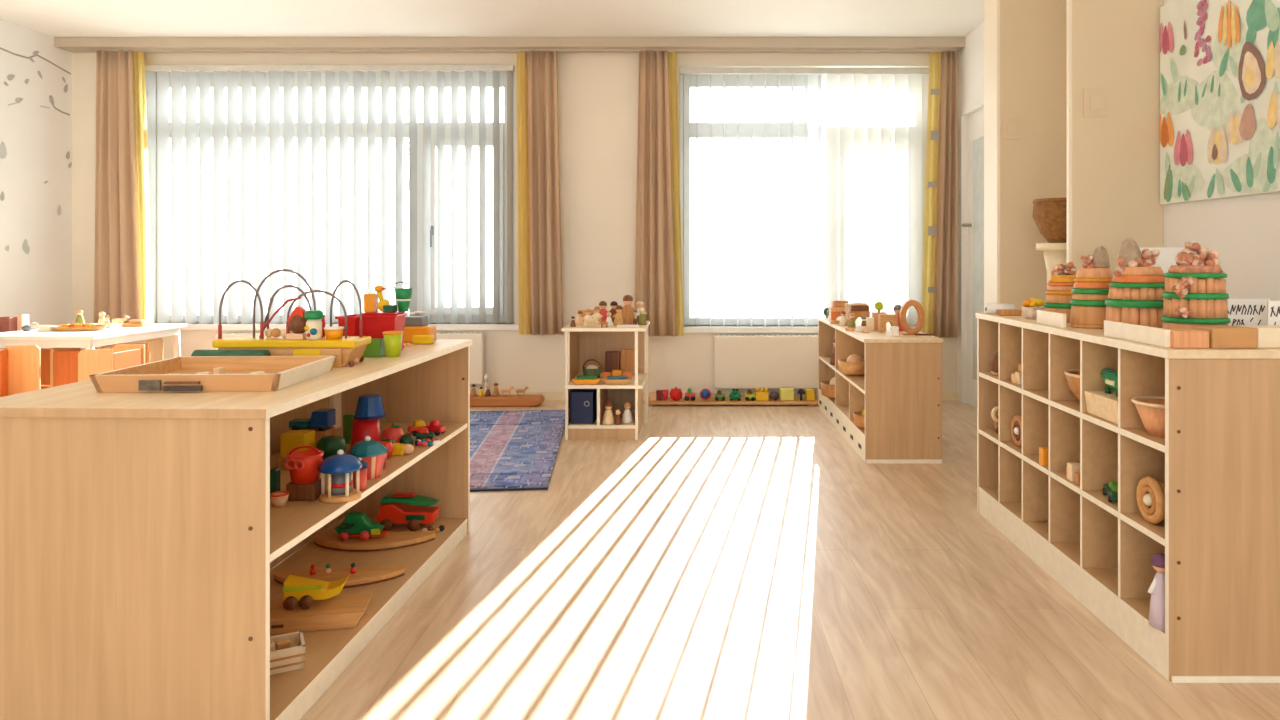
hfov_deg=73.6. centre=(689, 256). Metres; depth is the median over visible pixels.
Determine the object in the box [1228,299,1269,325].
note card
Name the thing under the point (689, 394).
toy car
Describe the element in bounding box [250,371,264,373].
wooden block
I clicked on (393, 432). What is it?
toy
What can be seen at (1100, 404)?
bin
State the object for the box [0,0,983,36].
ceiling
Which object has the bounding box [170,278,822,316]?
ground
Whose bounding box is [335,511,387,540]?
toy car
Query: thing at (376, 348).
block
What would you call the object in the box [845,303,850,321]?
block
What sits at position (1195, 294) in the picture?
basket
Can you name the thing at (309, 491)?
box
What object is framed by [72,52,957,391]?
wall
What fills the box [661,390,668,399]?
cup
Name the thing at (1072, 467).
brick
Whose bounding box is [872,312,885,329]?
box
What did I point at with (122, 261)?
curtain
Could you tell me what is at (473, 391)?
doll
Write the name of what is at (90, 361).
chair
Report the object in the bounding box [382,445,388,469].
pail
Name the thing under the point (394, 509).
lorry
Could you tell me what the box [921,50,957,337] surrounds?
curtain
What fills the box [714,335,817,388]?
radiator
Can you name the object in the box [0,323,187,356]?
table
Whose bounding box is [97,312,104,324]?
doll
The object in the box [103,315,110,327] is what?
doll
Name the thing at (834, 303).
block
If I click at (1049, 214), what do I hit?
straw basket
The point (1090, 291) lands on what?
tower
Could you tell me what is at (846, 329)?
plank
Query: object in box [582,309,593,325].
doll
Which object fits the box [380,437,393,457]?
tomato
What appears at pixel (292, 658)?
wooden crate
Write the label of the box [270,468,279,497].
block
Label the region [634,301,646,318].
doll
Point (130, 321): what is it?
brick
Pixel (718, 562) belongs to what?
floor
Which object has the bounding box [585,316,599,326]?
horse
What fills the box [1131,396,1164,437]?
bowl
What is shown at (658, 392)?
block
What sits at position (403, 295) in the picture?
bucket
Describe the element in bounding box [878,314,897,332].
block
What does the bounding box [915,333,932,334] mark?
stick
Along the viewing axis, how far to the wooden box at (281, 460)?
2.56 m
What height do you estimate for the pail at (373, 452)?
0.119 m
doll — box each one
[75,310,84,323]
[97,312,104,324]
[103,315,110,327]
[470,384,476,395]
[478,387,482,395]
[485,386,490,395]
[492,383,499,395]
[570,316,575,326]
[576,311,583,324]
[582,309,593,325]
[591,306,602,324]
[599,301,607,320]
[602,402,613,424]
[605,312,612,325]
[609,301,617,322]
[613,305,624,325]
[614,410,621,424]
[622,295,636,324]
[622,402,632,422]
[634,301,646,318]
[638,308,646,324]
[830,338,834,364]
[839,311,846,325]
[848,313,855,327]
[861,316,865,326]
[893,305,903,330]
[1147,553,1164,630]
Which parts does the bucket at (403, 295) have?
pot, pot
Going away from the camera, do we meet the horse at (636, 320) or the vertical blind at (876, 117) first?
the horse at (636, 320)
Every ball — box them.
[700,388,710,399]
[769,391,778,399]
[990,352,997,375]
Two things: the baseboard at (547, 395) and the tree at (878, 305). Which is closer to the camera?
the tree at (878, 305)
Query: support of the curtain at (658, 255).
hanging from the wall at (598, 92)
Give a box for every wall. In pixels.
[0,18,71,349]
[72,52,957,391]
[958,0,1279,402]
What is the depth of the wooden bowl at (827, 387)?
5.57 m
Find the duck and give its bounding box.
[375,285,389,311]
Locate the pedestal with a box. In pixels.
[1036,243,1066,287]
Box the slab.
[405,316,427,325]
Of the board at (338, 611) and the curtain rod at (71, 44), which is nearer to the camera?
the board at (338, 611)
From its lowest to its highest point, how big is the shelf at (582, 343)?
0.655 m
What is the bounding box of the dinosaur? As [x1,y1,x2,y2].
[1100,368,1117,396]
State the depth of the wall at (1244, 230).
3.23 m
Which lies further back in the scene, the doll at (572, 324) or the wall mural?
the wall mural
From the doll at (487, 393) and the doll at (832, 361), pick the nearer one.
the doll at (832, 361)
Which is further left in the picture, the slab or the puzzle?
the slab
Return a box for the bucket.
[353,394,386,419]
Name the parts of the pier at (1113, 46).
wall plate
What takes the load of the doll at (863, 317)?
on the shelf unit at (899, 392)
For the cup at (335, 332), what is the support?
on the bead maze
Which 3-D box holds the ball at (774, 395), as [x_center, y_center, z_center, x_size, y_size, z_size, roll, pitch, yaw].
[0.610,1.004,6.180,0.075,0.068,0.075,0,0,0]
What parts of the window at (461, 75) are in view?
sill, handle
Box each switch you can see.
[1007,123,1015,133]
[1090,95,1101,109]
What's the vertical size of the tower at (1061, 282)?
0.217 m
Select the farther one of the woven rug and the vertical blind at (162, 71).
the vertical blind at (162, 71)
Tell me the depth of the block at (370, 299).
2.84 m
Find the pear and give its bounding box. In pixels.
[400,432,413,444]
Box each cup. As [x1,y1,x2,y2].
[270,491,288,507]
[324,326,343,338]
[348,418,380,451]
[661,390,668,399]
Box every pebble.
[22,325,31,330]
[29,322,38,328]
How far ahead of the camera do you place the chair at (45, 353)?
5.13 m
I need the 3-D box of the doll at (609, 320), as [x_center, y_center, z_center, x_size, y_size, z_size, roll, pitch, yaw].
[-0.486,0.372,5.120,0.048,0.085,0.047,0,0,0]
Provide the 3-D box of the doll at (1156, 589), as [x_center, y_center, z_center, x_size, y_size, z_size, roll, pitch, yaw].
[1.224,0.865,2.215,0.060,0.186,0.060,0,0,39]
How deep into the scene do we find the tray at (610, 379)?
5.02 m
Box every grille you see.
[222,333,482,333]
[717,335,816,335]
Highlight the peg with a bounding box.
[321,315,324,336]
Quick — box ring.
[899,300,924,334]
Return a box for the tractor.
[715,390,724,400]
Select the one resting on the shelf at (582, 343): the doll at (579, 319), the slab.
the doll at (579, 319)
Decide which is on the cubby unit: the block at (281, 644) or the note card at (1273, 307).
the note card at (1273, 307)
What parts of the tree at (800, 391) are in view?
crown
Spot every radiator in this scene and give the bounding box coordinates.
[215,333,487,392]
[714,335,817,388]
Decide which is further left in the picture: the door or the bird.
the bird
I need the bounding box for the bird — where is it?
[286,306,307,339]
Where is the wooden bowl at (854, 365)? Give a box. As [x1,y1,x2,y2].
[838,354,864,375]
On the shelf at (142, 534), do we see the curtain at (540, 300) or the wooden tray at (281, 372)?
the wooden tray at (281, 372)
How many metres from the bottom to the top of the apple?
0.098 m
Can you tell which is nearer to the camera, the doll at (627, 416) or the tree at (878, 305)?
the tree at (878, 305)
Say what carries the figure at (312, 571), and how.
on the board at (363, 576)
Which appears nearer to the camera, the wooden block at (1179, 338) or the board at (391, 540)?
the wooden block at (1179, 338)
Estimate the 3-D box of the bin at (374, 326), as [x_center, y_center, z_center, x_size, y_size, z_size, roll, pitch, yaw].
[-1.033,0.256,2.880,0.124,0.128,0.122,0,0,0]
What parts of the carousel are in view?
post, post, post, post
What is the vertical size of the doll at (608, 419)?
0.130 m
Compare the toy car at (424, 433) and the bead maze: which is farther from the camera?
the toy car at (424, 433)
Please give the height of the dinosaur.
0.072 m
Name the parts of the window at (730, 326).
sill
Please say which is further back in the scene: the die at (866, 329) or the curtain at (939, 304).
the curtain at (939, 304)
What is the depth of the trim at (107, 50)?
6.26 m
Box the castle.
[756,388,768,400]
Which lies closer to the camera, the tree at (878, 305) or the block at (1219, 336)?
the block at (1219, 336)
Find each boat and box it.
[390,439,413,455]
[470,395,544,406]
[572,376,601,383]
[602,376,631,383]
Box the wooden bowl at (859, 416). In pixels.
[853,409,864,428]
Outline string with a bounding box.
[415,438,439,446]
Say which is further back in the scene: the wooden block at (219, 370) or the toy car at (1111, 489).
the toy car at (1111, 489)
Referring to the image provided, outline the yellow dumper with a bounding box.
[283,575,348,609]
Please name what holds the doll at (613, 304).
on the shelf at (582, 343)
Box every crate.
[270,631,305,674]
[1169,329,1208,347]
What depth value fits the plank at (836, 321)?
5.40 m
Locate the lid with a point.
(378, 312)
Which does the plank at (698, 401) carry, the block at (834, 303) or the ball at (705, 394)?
the ball at (705, 394)
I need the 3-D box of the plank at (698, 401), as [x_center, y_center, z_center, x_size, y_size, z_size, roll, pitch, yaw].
[0.300,1.055,6.220,1.260,0.030,0.220,0,0,0]
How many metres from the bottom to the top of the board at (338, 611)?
0.042 m
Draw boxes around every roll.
[191,350,270,355]
[984,304,1014,313]
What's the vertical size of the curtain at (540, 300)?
2.085 m
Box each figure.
[310,564,315,574]
[325,564,330,573]
[350,563,355,573]
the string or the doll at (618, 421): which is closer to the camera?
the string
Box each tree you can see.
[380,108,486,191]
[797,389,804,400]
[874,302,882,312]
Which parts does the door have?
handle, panel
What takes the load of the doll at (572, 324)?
on the shelf at (582, 343)
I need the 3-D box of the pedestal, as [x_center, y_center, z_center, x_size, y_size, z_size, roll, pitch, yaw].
[1.770,0.502,4.050,0.280,1.135,0.280,0,0,0]
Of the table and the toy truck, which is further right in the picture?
the toy truck
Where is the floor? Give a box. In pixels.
[272,400,1279,719]
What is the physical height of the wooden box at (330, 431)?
0.078 m
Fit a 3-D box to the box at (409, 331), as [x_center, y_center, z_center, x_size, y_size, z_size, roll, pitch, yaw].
[-1.020,0.288,3.200,0.115,0.062,0.090,0,0,0]
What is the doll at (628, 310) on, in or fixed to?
on the shelf at (582, 343)
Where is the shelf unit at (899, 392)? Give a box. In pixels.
[817,317,942,463]
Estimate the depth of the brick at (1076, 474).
2.69 m
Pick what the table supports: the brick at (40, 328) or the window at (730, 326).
the brick at (40, 328)
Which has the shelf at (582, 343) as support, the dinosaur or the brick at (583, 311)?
the brick at (583, 311)
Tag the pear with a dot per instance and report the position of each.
(407, 438)
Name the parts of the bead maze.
panel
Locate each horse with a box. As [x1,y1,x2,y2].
[112,315,128,326]
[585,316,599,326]
[598,319,607,327]
[633,316,638,324]
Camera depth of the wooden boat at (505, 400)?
6.07 m
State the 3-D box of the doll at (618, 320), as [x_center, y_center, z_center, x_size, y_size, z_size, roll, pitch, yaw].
[-0.430,0.353,5.170,0.068,0.122,0.067,0,0,40]
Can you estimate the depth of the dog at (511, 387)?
6.13 m
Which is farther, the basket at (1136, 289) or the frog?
the frog
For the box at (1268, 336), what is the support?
on the cubby unit
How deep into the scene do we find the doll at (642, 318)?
5.20 m
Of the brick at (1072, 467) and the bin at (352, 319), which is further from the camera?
the bin at (352, 319)
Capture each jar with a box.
[304,310,323,339]
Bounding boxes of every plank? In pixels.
[644,397,817,405]
[830,320,839,323]
[845,328,854,330]
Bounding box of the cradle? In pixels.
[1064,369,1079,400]
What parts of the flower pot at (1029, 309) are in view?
pot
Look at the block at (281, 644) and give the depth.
2.10 m
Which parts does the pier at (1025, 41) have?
wall plate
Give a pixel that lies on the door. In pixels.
(975, 224)
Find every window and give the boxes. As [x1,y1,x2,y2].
[155,69,518,329]
[679,69,920,332]
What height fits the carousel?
0.129 m
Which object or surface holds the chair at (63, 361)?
on the floor
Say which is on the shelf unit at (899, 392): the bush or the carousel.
the bush
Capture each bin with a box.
[335,314,359,335]
[359,313,407,349]
[1084,390,1117,424]
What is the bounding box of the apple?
[669,387,682,400]
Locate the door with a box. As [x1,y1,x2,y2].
[959,97,983,407]
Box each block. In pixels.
[213,367,224,373]
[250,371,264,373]
[270,468,279,497]
[270,642,273,651]
[276,639,289,649]
[362,338,384,356]
[364,293,377,311]
[383,305,396,312]
[649,392,655,400]
[656,390,661,400]
[780,388,793,400]
[805,389,814,400]
[829,306,844,311]
[829,311,840,321]
[831,300,848,306]
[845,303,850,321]
[848,311,869,320]
[849,305,868,310]
[851,303,866,304]
[866,317,873,330]
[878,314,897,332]
[891,326,898,335]
[997,309,1021,315]
[1195,326,1256,347]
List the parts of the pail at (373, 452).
lid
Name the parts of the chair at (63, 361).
panel, backrest, panel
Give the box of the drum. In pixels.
[316,435,345,460]
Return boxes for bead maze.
[212,269,370,366]
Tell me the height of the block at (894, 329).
0.050 m
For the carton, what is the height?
0.100 m
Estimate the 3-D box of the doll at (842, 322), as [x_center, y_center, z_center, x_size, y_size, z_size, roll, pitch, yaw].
[0.950,0.380,5.300,0.050,0.090,0.050,0,0,0]
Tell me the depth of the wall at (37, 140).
6.01 m
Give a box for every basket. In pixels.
[582,359,601,377]
[1033,198,1066,242]
[1104,238,1164,327]
[1161,241,1230,328]
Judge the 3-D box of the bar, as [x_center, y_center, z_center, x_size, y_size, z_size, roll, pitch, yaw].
[-0.981,0.302,3.135,0.075,0.034,0.030,0,0,0]
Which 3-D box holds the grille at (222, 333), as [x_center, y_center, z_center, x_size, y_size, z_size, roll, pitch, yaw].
[-2.510,0.567,6.320,1.940,0.006,0.060,0,0,0]
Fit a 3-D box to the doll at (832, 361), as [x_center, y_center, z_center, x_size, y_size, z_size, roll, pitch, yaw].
[0.960,0.610,5.550,0.101,0.180,0.099,0,0,0]
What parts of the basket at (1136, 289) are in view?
rough crown, rough crown, rough crown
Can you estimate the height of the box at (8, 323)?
0.090 m
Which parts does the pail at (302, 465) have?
handle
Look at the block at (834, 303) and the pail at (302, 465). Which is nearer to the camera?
the pail at (302, 465)
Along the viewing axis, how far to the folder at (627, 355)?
5.38 m
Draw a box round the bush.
[823,308,828,317]
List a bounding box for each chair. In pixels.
[0,345,40,396]
[40,348,80,388]
[50,345,114,386]
[78,344,144,381]
[102,338,163,363]
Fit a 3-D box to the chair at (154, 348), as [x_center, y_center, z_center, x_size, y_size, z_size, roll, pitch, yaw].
[-3.620,0.802,5.550,0.288,0.535,0.180,0,0,-5]
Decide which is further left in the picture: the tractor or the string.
the string
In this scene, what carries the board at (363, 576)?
on the shelf at (142, 534)
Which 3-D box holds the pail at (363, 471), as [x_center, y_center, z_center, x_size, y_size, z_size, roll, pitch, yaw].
[-0.907,0.596,2.345,0.046,0.088,0.046,0,0,0]
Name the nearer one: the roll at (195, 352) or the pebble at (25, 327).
the roll at (195, 352)
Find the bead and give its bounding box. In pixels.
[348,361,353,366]
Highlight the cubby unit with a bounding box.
[975,313,1279,682]
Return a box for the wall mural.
[0,47,71,253]
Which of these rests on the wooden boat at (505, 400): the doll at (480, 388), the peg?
the doll at (480, 388)
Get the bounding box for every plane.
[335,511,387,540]
[410,311,425,315]
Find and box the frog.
[729,389,740,400]
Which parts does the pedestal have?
plate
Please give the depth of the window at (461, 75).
6.46 m
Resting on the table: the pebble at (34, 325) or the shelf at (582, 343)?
the pebble at (34, 325)
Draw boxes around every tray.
[51,325,107,330]
[89,356,336,392]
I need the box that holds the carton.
[16,314,28,330]
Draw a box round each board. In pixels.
[121,323,151,326]
[270,593,371,634]
[274,566,404,587]
[313,531,435,551]
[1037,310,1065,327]
[1104,320,1170,346]
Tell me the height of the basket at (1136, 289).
0.292 m
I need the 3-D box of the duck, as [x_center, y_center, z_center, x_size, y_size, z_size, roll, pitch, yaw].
[-1.029,0.139,2.855,0.050,0.090,0.033,0,0,0]
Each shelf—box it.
[0,339,471,719]
[561,321,649,439]
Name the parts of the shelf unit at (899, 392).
panel, panel, foot rail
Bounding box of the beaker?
[382,331,403,356]
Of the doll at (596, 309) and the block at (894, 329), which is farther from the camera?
the doll at (596, 309)
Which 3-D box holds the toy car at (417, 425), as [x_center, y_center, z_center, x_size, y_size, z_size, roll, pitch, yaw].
[-0.972,0.615,3.080,0.085,0.050,0.051,0,0,-29]
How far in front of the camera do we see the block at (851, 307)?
5.25 m
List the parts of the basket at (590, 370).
handle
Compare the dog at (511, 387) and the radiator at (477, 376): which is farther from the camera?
the radiator at (477, 376)
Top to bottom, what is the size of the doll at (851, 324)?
0.090 m
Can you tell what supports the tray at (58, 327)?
on the table
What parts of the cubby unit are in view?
panel, wood coil, wood coil, panel, foot rail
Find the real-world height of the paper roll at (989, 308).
0.042 m
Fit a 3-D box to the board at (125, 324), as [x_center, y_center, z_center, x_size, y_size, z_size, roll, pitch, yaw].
[-3.597,0.441,5.550,0.140,0.018,0.100,0,0,0]
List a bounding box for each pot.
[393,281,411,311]
[1022,298,1044,318]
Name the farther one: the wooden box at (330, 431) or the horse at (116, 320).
the horse at (116, 320)
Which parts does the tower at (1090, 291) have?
rough crown, rough crown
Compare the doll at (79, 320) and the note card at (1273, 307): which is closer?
the note card at (1273, 307)
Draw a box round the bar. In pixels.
[412,335,433,343]
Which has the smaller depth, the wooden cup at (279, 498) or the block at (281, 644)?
the block at (281, 644)
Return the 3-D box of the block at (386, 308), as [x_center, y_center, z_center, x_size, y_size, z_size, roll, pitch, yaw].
[-1.002,0.172,2.852,0.032,0.024,0.050,0,0,0]
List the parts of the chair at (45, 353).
seat, backrest, panel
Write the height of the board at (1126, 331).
0.046 m
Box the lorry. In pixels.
[377,492,439,530]
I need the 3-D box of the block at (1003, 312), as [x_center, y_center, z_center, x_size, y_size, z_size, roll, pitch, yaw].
[1.278,0.223,3.420,0.080,0.022,0.060,0,0,0]
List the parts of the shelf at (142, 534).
panel, panel, panel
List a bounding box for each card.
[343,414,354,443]
[1140,248,1182,272]
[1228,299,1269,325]
[1267,301,1279,324]
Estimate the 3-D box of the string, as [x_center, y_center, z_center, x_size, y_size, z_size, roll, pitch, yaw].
[-0.891,0.630,2.901,0.085,0.018,0.061,0,0,-5]
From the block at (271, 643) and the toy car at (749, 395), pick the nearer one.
the block at (271, 643)
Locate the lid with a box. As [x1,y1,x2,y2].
[362,311,404,314]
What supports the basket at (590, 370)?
on the shelf at (582, 343)
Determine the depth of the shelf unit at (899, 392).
4.43 m
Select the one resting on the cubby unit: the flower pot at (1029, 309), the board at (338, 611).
the flower pot at (1029, 309)
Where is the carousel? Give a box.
[318,449,362,503]
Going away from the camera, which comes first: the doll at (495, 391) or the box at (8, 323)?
the box at (8, 323)
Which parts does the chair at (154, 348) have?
backrest, panel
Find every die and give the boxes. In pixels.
[856,325,861,331]
[862,326,869,332]
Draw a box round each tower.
[1044,262,1076,322]
[1070,246,1111,328]
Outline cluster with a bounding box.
[1011,363,1021,384]
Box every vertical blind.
[145,65,513,323]
[680,67,928,326]
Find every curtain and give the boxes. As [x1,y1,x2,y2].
[94,50,153,322]
[517,50,562,334]
[635,50,683,335]
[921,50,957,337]
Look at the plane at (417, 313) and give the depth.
3.19 m
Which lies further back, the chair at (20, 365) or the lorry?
the chair at (20, 365)
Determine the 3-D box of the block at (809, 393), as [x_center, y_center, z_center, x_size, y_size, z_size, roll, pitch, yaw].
[0.872,1.000,6.200,0.060,0.080,0.060,0,0,0]
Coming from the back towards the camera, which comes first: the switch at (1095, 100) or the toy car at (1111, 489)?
the switch at (1095, 100)
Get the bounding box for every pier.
[984,0,1066,312]
[1067,0,1163,278]
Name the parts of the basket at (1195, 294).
rough crown, rough crown, rough crown, rough crown, rough crown, rough crown, rough crown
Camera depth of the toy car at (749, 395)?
6.17 m
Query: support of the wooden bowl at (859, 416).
on the shelf unit at (899, 392)
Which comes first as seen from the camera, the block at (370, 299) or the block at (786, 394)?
the block at (370, 299)
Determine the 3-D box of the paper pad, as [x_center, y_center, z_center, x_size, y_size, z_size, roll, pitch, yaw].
[-0.368,0.410,5.070,0.130,0.008,0.120,0,0,-6]
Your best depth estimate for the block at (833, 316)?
5.51 m
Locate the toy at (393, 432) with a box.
[382,423,403,442]
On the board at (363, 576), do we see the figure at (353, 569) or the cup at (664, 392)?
the figure at (353, 569)
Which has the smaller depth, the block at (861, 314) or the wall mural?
the block at (861, 314)
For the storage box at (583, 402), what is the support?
on the shelf at (582, 343)
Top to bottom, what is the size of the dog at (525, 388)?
0.072 m
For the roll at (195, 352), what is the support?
on the shelf at (142, 534)
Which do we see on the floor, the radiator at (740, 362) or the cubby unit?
the cubby unit
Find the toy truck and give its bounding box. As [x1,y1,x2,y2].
[289,409,335,430]
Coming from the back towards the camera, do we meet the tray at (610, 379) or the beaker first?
the tray at (610, 379)
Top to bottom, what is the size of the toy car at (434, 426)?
0.050 m
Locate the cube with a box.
[280,430,314,456]
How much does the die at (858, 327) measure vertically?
0.034 m
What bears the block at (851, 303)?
on the block at (851, 307)
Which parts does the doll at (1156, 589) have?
arm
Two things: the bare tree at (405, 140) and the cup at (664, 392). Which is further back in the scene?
the bare tree at (405, 140)
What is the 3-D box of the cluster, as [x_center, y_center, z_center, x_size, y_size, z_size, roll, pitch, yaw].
[1.254,0.442,3.227,0.054,0.075,0.068,0,0,0]
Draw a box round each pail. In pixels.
[285,446,323,483]
[349,436,385,479]
[353,458,368,490]
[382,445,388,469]
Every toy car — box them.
[407,420,429,435]
[416,428,433,439]
[426,420,445,435]
[685,388,694,400]
[745,389,754,400]
[1102,481,1117,501]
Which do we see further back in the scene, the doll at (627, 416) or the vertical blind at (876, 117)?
the vertical blind at (876, 117)
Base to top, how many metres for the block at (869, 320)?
0.075 m
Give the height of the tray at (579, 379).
0.044 m
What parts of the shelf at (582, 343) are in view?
corner post, panel, panel, panel, panel, corner post, panel, corner post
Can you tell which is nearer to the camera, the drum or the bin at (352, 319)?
the drum
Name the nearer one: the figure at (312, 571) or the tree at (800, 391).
the figure at (312, 571)
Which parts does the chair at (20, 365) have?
backrest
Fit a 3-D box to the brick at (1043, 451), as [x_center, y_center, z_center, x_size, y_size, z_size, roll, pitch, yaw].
[1.224,0.688,2.942,0.030,0.060,0.035,0,0,0]
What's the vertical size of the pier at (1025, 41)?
2.668 m
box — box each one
[0,316,16,331]
[278,457,287,469]
[286,478,320,500]
[298,427,334,447]
[403,325,435,342]
[570,389,596,423]
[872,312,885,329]
[1237,325,1279,347]
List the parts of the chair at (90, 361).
panel, backrest, panel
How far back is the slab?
3.17 m
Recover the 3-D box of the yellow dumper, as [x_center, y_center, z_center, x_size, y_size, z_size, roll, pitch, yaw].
[-1.041,0.927,2.378,0.158,0.074,0.080,0,0,-11]
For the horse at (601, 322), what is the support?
on the shelf at (582, 343)
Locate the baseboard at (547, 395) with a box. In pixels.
[470,392,957,399]
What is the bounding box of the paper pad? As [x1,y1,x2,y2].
[617,325,638,327]
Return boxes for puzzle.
[991,406,997,432]
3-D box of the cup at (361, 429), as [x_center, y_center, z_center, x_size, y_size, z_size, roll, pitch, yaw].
[-1.063,0.584,2.800,0.108,0.112,0.108,0,0,0]
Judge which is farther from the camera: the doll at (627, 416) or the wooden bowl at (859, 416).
the doll at (627, 416)
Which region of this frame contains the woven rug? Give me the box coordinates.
[470,410,564,491]
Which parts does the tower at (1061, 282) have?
rough crown, rough crown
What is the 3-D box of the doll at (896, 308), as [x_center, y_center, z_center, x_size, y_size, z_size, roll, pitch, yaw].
[1.199,0.349,4.920,0.084,0.150,0.083,0,0,0]
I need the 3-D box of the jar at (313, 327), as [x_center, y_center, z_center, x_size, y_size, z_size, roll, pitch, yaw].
[-1.097,0.199,2.488,0.052,0.085,0.057,0,0,0]
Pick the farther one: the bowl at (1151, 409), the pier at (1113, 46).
the pier at (1113, 46)
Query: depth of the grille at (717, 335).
6.29 m
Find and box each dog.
[500,385,513,395]
[516,386,527,395]
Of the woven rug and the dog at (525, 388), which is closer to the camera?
the woven rug
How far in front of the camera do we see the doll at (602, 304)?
5.30 m
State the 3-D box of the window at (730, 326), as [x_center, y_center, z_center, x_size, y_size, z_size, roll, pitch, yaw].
[0.865,-0.432,6.438,1.970,1.995,0.185,0,0,0]
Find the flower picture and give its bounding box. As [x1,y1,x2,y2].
[1160,0,1279,204]
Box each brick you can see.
[38,326,55,330]
[129,320,144,322]
[578,310,593,321]
[1039,447,1047,465]
[1067,462,1079,481]
[1074,472,1079,484]
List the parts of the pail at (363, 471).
lid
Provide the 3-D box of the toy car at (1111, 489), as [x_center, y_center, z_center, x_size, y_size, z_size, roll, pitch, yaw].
[1.274,0.693,2.526,0.080,0.050,0.130,0,0,16]
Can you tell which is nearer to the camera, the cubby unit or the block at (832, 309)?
the cubby unit
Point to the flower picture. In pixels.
(1220, 59)
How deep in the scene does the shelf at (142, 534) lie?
1.82 m
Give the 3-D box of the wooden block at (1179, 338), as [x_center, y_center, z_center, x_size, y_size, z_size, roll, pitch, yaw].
[1.283,0.211,2.215,0.090,0.044,0.070,0,0,0]
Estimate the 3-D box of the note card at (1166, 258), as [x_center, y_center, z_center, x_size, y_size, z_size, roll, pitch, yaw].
[1.580,0.101,2.865,0.150,0.265,0.030,0,0,0]
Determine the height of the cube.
0.068 m
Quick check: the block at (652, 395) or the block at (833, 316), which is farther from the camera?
the block at (652, 395)
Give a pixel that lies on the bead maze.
(346, 349)
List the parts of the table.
leg, leg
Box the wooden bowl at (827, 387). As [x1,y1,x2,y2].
[820,377,834,398]

